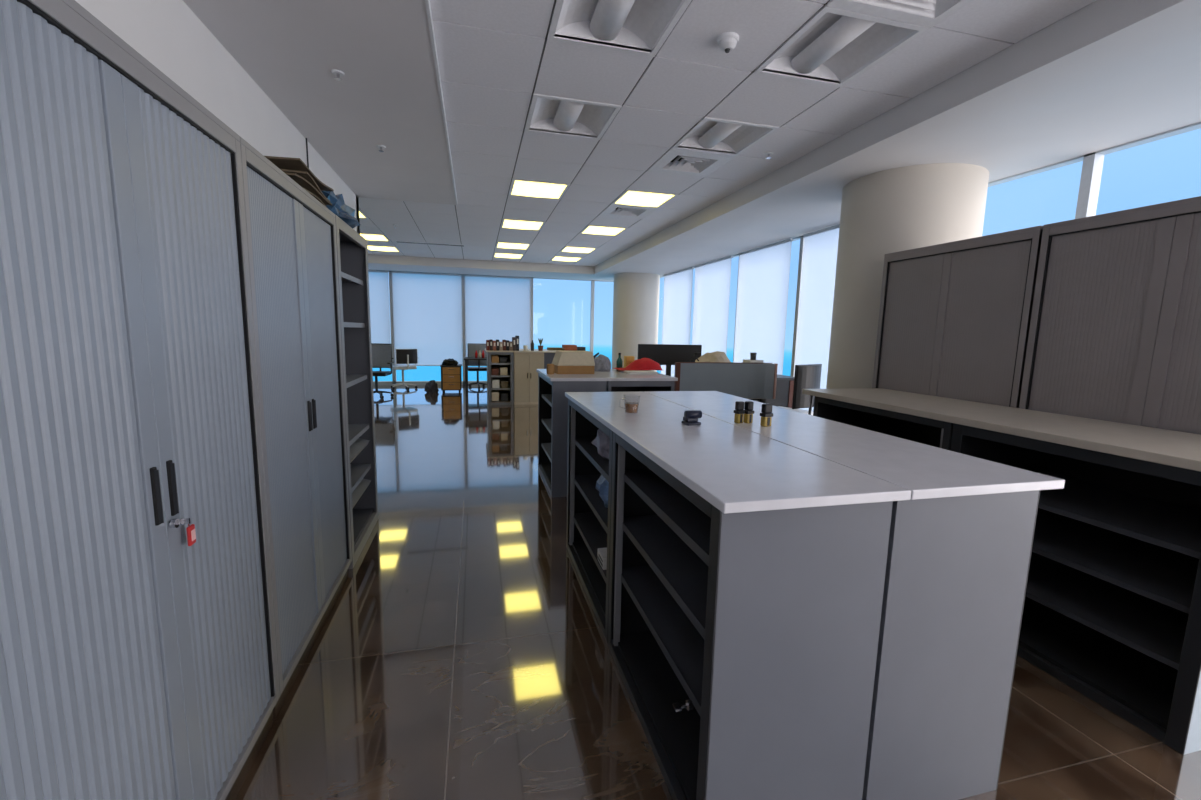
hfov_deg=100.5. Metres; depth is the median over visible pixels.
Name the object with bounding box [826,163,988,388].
column
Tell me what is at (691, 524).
shelf
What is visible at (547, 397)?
shelf
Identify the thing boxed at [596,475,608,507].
plastic bag
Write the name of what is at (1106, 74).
ceiling
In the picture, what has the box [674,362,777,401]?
screen
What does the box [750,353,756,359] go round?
mug
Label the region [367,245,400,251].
ceiling light
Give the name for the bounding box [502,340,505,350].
ring binder
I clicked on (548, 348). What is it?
carton
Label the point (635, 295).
column
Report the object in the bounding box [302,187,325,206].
cardboard sheet
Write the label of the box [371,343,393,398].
office chair
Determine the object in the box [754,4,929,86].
ceiling light
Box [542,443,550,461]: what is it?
shelf
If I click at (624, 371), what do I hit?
paper pad
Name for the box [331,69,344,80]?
sprinkler head
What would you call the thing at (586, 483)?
shelf
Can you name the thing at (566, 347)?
carton
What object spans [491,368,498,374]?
box file
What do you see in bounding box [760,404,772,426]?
stamp
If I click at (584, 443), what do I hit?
shelf
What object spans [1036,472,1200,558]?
shelf
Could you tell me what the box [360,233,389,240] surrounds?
ceiling light
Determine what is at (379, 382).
window
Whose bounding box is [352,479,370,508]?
shelf
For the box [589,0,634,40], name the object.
tube
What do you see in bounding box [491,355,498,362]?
box file
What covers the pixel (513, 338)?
ring binder
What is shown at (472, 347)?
office chair
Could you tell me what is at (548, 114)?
ceiling light
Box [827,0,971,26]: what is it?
air vent
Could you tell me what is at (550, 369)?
tape roll
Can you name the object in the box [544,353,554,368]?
shelf
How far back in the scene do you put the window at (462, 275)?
12.43 m
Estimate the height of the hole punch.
0.061 m
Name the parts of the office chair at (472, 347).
seat, backrest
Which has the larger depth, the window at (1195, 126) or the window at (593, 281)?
the window at (593, 281)
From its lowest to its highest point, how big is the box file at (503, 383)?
0.120 m
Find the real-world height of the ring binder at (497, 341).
0.200 m
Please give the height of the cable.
0.866 m
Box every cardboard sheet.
[265,156,333,190]
[280,169,329,201]
[285,173,331,204]
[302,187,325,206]
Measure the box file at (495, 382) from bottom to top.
0.150 m
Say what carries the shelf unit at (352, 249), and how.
on the floor
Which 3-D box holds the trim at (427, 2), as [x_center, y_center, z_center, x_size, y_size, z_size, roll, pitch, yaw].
[-0.500,-1.663,1.123,0.015,0.049,10.050,-1,8,-14]
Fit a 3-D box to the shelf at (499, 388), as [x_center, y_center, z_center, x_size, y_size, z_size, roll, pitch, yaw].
[-1.965,-0.262,9.745,0.434,0.030,0.856,-1,8,-14]
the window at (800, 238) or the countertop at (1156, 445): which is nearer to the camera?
the countertop at (1156, 445)
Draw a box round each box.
[552,350,594,373]
[624,356,634,367]
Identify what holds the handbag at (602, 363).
on the countertop at (613, 374)
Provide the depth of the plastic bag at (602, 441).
2.58 m
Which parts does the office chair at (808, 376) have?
seat, frame, backrest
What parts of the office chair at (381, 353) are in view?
backrest, frame, seat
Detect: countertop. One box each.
[485,348,556,352]
[536,369,677,380]
[565,391,910,513]
[644,391,1064,499]
[802,388,1200,471]
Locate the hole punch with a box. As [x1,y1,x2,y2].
[681,410,701,425]
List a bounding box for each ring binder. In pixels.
[486,340,488,350]
[489,339,492,350]
[493,341,495,350]
[496,340,498,350]
[499,342,502,350]
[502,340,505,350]
[506,340,508,350]
[509,341,512,350]
[512,337,515,350]
[515,336,518,350]
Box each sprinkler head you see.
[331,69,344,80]
[376,145,385,151]
[765,152,772,158]
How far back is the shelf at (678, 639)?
1.75 m
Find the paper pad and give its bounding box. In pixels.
[618,370,657,373]
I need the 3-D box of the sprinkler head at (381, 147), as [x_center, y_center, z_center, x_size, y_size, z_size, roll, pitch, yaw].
[-1.791,-2.051,4.079,0.070,0.038,0.069,-1,8,-14]
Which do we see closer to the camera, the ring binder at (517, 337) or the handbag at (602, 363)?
the handbag at (602, 363)
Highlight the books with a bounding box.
[743,359,763,362]
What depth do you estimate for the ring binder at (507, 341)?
9.31 m
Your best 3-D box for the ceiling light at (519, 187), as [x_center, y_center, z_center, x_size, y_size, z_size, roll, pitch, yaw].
[-0.671,-2.328,5.381,0.592,0.134,0.619,-1,8,-14]
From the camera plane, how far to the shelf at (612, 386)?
4.33 m
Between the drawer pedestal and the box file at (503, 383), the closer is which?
the box file at (503, 383)
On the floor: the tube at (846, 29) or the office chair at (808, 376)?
the office chair at (808, 376)
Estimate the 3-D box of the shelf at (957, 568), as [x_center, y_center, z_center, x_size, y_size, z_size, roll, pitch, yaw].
[0.894,0.667,1.895,0.496,0.985,0.960,-1,8,-14]
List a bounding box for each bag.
[442,358,457,365]
[591,429,609,459]
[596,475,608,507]
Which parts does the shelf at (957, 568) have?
frame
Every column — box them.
[612,273,659,371]
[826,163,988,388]
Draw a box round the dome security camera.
[717,32,738,52]
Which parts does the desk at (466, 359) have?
leg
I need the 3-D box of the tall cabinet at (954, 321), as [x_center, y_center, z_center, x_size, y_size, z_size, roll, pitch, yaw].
[2.476,-0.033,3.451,0.444,2.020,1.087,-1,8,-14]
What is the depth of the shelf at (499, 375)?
9.31 m
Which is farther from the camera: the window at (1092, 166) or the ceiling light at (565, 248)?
the ceiling light at (565, 248)
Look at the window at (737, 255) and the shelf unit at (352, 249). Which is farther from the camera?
the window at (737, 255)
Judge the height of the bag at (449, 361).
0.148 m
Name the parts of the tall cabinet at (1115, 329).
door, panel, door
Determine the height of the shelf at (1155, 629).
0.022 m
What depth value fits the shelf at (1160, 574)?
2.09 m
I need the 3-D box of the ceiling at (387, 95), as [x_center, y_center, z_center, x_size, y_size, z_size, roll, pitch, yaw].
[-1.029,-1.767,0.975,1.080,0.265,10.050,-1,8,-14]
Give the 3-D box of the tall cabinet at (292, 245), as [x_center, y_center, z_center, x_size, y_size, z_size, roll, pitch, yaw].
[-1.500,0.079,2.175,0.460,1.975,1.107,-1,8,-14]
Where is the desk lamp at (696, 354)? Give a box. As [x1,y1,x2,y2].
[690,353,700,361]
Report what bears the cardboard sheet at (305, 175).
on the cardboard sheet at (301, 181)
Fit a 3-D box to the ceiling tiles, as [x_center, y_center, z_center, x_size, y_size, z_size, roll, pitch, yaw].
[-2.074,-2.045,3.437,7.718,0.020,15.038,-1,8,-14]
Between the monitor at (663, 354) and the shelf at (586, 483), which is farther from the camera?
the monitor at (663, 354)
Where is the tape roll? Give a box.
[546,364,554,373]
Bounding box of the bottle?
[616,353,622,369]
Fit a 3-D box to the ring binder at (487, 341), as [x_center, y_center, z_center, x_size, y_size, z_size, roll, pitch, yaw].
[-2.110,-1.027,9.346,0.055,0.190,0.261,-1,8,-14]
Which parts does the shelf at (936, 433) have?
panel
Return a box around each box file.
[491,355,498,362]
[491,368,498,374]
[491,391,498,400]
[492,379,498,387]
[499,357,506,362]
[500,367,507,374]
[500,380,507,387]
[500,392,507,400]
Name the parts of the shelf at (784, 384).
door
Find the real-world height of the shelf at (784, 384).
0.875 m
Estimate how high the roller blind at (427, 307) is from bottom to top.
2.237 m
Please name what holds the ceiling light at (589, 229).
attached to the ceiling tiles
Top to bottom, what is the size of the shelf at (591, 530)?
0.030 m
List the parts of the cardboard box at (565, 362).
box lid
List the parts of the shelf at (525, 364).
door, door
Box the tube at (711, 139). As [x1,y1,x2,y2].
[698,122,741,147]
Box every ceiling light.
[359,208,368,218]
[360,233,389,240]
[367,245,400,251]
[493,252,523,258]
[495,242,530,249]
[500,218,545,230]
[508,178,569,199]
[524,93,621,139]
[547,0,691,56]
[550,256,581,261]
[560,246,596,252]
[580,224,627,235]
[611,189,678,207]
[672,116,779,155]
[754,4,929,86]
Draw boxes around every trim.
[364,0,1013,260]
[425,0,456,204]
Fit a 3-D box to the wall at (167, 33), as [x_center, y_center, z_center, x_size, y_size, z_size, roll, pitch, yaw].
[-1.656,-0.348,1.044,0.140,3.120,10.100,-1,8,-14]
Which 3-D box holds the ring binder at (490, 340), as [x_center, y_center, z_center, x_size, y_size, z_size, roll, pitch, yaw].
[-2.051,-1.032,9.360,0.055,0.200,0.261,-1,8,-14]
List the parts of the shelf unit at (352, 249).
shelf, shelf, shelf, shelf, shelf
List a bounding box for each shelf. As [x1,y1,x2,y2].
[349,438,369,462]
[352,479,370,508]
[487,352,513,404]
[491,360,509,364]
[491,372,509,376]
[491,383,509,389]
[514,352,543,404]
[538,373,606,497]
[542,394,551,406]
[542,419,551,434]
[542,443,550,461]
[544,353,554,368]
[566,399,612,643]
[574,474,607,532]
[574,512,606,582]
[575,436,608,481]
[606,381,674,391]
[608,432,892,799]
[621,565,704,716]
[622,515,707,639]
[624,469,710,566]
[765,374,793,407]
[813,396,953,449]
[862,490,1039,799]
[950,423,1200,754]
[1025,552,1188,669]
[1032,508,1198,613]
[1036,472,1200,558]
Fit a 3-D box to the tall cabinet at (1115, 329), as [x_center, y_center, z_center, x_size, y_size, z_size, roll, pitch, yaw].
[2.742,0.116,2.394,0.444,2.020,1.087,-1,8,-14]
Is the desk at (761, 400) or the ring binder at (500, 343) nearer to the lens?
the desk at (761, 400)
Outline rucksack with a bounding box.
[424,380,438,392]
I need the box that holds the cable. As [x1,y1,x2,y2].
[306,138,308,167]
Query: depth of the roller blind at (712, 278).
9.11 m
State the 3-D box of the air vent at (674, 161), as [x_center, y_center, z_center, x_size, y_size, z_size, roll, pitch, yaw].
[0.796,-2.167,4.467,0.592,0.116,0.619,-1,8,-14]
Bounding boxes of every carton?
[547,347,563,350]
[562,345,576,350]
[577,347,585,350]
[597,548,606,569]
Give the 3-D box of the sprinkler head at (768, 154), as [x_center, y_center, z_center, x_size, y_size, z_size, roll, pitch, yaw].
[1.406,-2.043,4.176,0.070,0.038,0.069,-1,8,-14]
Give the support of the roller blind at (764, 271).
hanging from the ceiling at (1106, 74)
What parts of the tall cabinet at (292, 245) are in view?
door, panel, door handle, door handle, door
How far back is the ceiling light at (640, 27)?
2.54 m
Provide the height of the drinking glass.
0.088 m
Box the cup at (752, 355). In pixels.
[743,353,763,362]
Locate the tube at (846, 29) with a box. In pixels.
[791,16,875,73]
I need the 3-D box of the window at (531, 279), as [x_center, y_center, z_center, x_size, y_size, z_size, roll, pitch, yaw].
[-1.025,-1.769,13.069,1.640,2.725,0.090,-1,8,-14]
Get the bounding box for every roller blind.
[368,270,390,343]
[392,271,462,365]
[465,274,530,356]
[661,266,693,376]
[692,255,732,355]
[733,238,792,374]
[794,224,839,410]
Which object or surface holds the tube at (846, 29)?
on the ceiling light at (835, 46)
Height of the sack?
0.463 m
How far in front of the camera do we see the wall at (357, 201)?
5.69 m
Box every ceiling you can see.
[183,0,455,204]
[368,0,1200,280]
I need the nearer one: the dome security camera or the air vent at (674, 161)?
the dome security camera
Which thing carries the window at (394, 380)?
on the floor
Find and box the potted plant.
[538,338,542,350]
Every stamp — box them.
[734,401,744,422]
[743,401,753,422]
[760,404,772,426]
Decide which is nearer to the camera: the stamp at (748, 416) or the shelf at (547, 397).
the stamp at (748, 416)
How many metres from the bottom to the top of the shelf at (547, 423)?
0.030 m
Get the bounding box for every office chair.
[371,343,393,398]
[389,349,417,389]
[468,343,486,388]
[777,364,821,415]
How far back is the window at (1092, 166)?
3.59 m
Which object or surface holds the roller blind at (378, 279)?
attached to the window at (379, 382)
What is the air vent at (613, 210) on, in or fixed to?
attached to the ceiling tiles
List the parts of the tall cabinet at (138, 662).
door, panel, door handle, door handle, door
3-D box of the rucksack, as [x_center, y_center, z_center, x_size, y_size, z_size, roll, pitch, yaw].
[-3.689,-0.302,10.951,0.292,0.277,0.289,2,8,7]
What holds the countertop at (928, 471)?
on the shelf at (957, 568)
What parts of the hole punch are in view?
lever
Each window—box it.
[373,270,393,384]
[389,271,464,384]
[461,274,510,384]
[530,277,592,348]
[590,280,613,351]
[732,254,738,359]
[790,236,803,376]
[988,153,1103,218]
[1090,122,1200,154]
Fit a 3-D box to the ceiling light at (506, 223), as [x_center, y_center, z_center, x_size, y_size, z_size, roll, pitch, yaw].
[-1.125,-2.583,7.189,0.592,0.134,0.619,-1,8,-14]
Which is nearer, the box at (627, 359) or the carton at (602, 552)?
the carton at (602, 552)
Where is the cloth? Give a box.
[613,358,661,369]
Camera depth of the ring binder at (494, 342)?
9.25 m
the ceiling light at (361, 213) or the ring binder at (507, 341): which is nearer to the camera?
the ceiling light at (361, 213)
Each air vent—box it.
[395,241,465,246]
[599,204,657,218]
[646,147,735,177]
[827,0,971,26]
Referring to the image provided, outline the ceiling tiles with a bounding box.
[358,0,1095,265]
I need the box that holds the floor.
[226,385,1200,799]
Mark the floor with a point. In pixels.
(464, 653)
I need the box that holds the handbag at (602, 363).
[593,353,610,370]
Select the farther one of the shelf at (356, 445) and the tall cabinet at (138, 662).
the shelf at (356, 445)
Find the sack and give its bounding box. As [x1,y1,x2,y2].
[695,351,730,361]
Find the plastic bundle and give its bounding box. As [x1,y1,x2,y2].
[322,191,360,227]
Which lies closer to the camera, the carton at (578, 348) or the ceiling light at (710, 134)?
the ceiling light at (710, 134)
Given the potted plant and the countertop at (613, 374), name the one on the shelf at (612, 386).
the countertop at (613, 374)
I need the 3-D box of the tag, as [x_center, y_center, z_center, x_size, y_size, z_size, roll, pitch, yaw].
[-1.015,0.324,1.236,0.019,0.078,0.043,-1,8,-14]
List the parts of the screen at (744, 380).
edge post, rail, post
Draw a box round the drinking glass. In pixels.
[623,395,639,412]
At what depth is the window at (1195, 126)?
3.27 m
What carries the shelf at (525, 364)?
on the floor
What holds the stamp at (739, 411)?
on the countertop at (928, 471)
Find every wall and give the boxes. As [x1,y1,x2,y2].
[75,0,359,231]
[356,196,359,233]
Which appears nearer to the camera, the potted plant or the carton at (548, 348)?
the potted plant
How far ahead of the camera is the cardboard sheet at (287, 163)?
2.23 m
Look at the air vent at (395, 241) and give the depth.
8.93 m
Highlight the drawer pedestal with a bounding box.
[440,364,461,392]
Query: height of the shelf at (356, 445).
0.140 m
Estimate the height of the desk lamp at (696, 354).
0.450 m
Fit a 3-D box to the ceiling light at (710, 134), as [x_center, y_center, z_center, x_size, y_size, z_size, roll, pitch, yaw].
[0.947,-2.089,3.864,0.592,0.131,0.619,-1,8,-14]
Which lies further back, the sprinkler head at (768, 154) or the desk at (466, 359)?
the desk at (466, 359)
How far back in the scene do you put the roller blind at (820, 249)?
6.30 m
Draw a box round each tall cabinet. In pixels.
[0,0,279,799]
[240,137,351,706]
[872,226,1042,407]
[1019,196,1200,434]
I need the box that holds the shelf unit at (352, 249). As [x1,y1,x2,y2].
[335,215,377,568]
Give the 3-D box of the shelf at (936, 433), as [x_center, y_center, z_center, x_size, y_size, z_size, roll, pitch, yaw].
[1.958,0.520,3.178,0.666,0.975,1.060,-1,8,-14]
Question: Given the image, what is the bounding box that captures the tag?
[180,518,195,545]
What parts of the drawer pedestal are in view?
drawer, drawer, drawer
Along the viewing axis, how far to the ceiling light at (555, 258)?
10.50 m
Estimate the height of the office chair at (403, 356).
0.929 m
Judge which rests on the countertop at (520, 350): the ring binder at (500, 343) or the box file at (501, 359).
the ring binder at (500, 343)
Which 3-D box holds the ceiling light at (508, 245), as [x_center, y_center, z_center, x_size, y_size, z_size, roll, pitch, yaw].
[-1.579,-2.838,8.996,0.592,0.134,0.619,-1,8,-14]
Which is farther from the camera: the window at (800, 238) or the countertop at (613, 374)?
the window at (800, 238)
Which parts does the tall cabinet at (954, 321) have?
door, panel, door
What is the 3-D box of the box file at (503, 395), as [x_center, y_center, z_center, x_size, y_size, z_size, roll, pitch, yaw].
[-1.833,-0.070,9.515,0.130,0.140,0.250,-1,8,-14]
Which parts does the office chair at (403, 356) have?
seat, backrest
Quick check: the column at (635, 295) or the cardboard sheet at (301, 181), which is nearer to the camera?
the cardboard sheet at (301, 181)
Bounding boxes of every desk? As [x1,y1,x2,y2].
[464,357,486,392]
[746,398,765,402]
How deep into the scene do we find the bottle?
5.05 m
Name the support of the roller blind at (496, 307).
attached to the window at (462, 275)
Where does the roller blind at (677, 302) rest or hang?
hanging from the ceiling at (1106, 74)
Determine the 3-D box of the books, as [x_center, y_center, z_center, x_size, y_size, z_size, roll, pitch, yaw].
[1.687,-0.256,5.560,0.160,0.380,0.160,-1,8,-14]
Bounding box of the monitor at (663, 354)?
[637,344,701,375]
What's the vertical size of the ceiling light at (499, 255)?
0.134 m
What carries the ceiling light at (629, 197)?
attached to the ceiling tiles

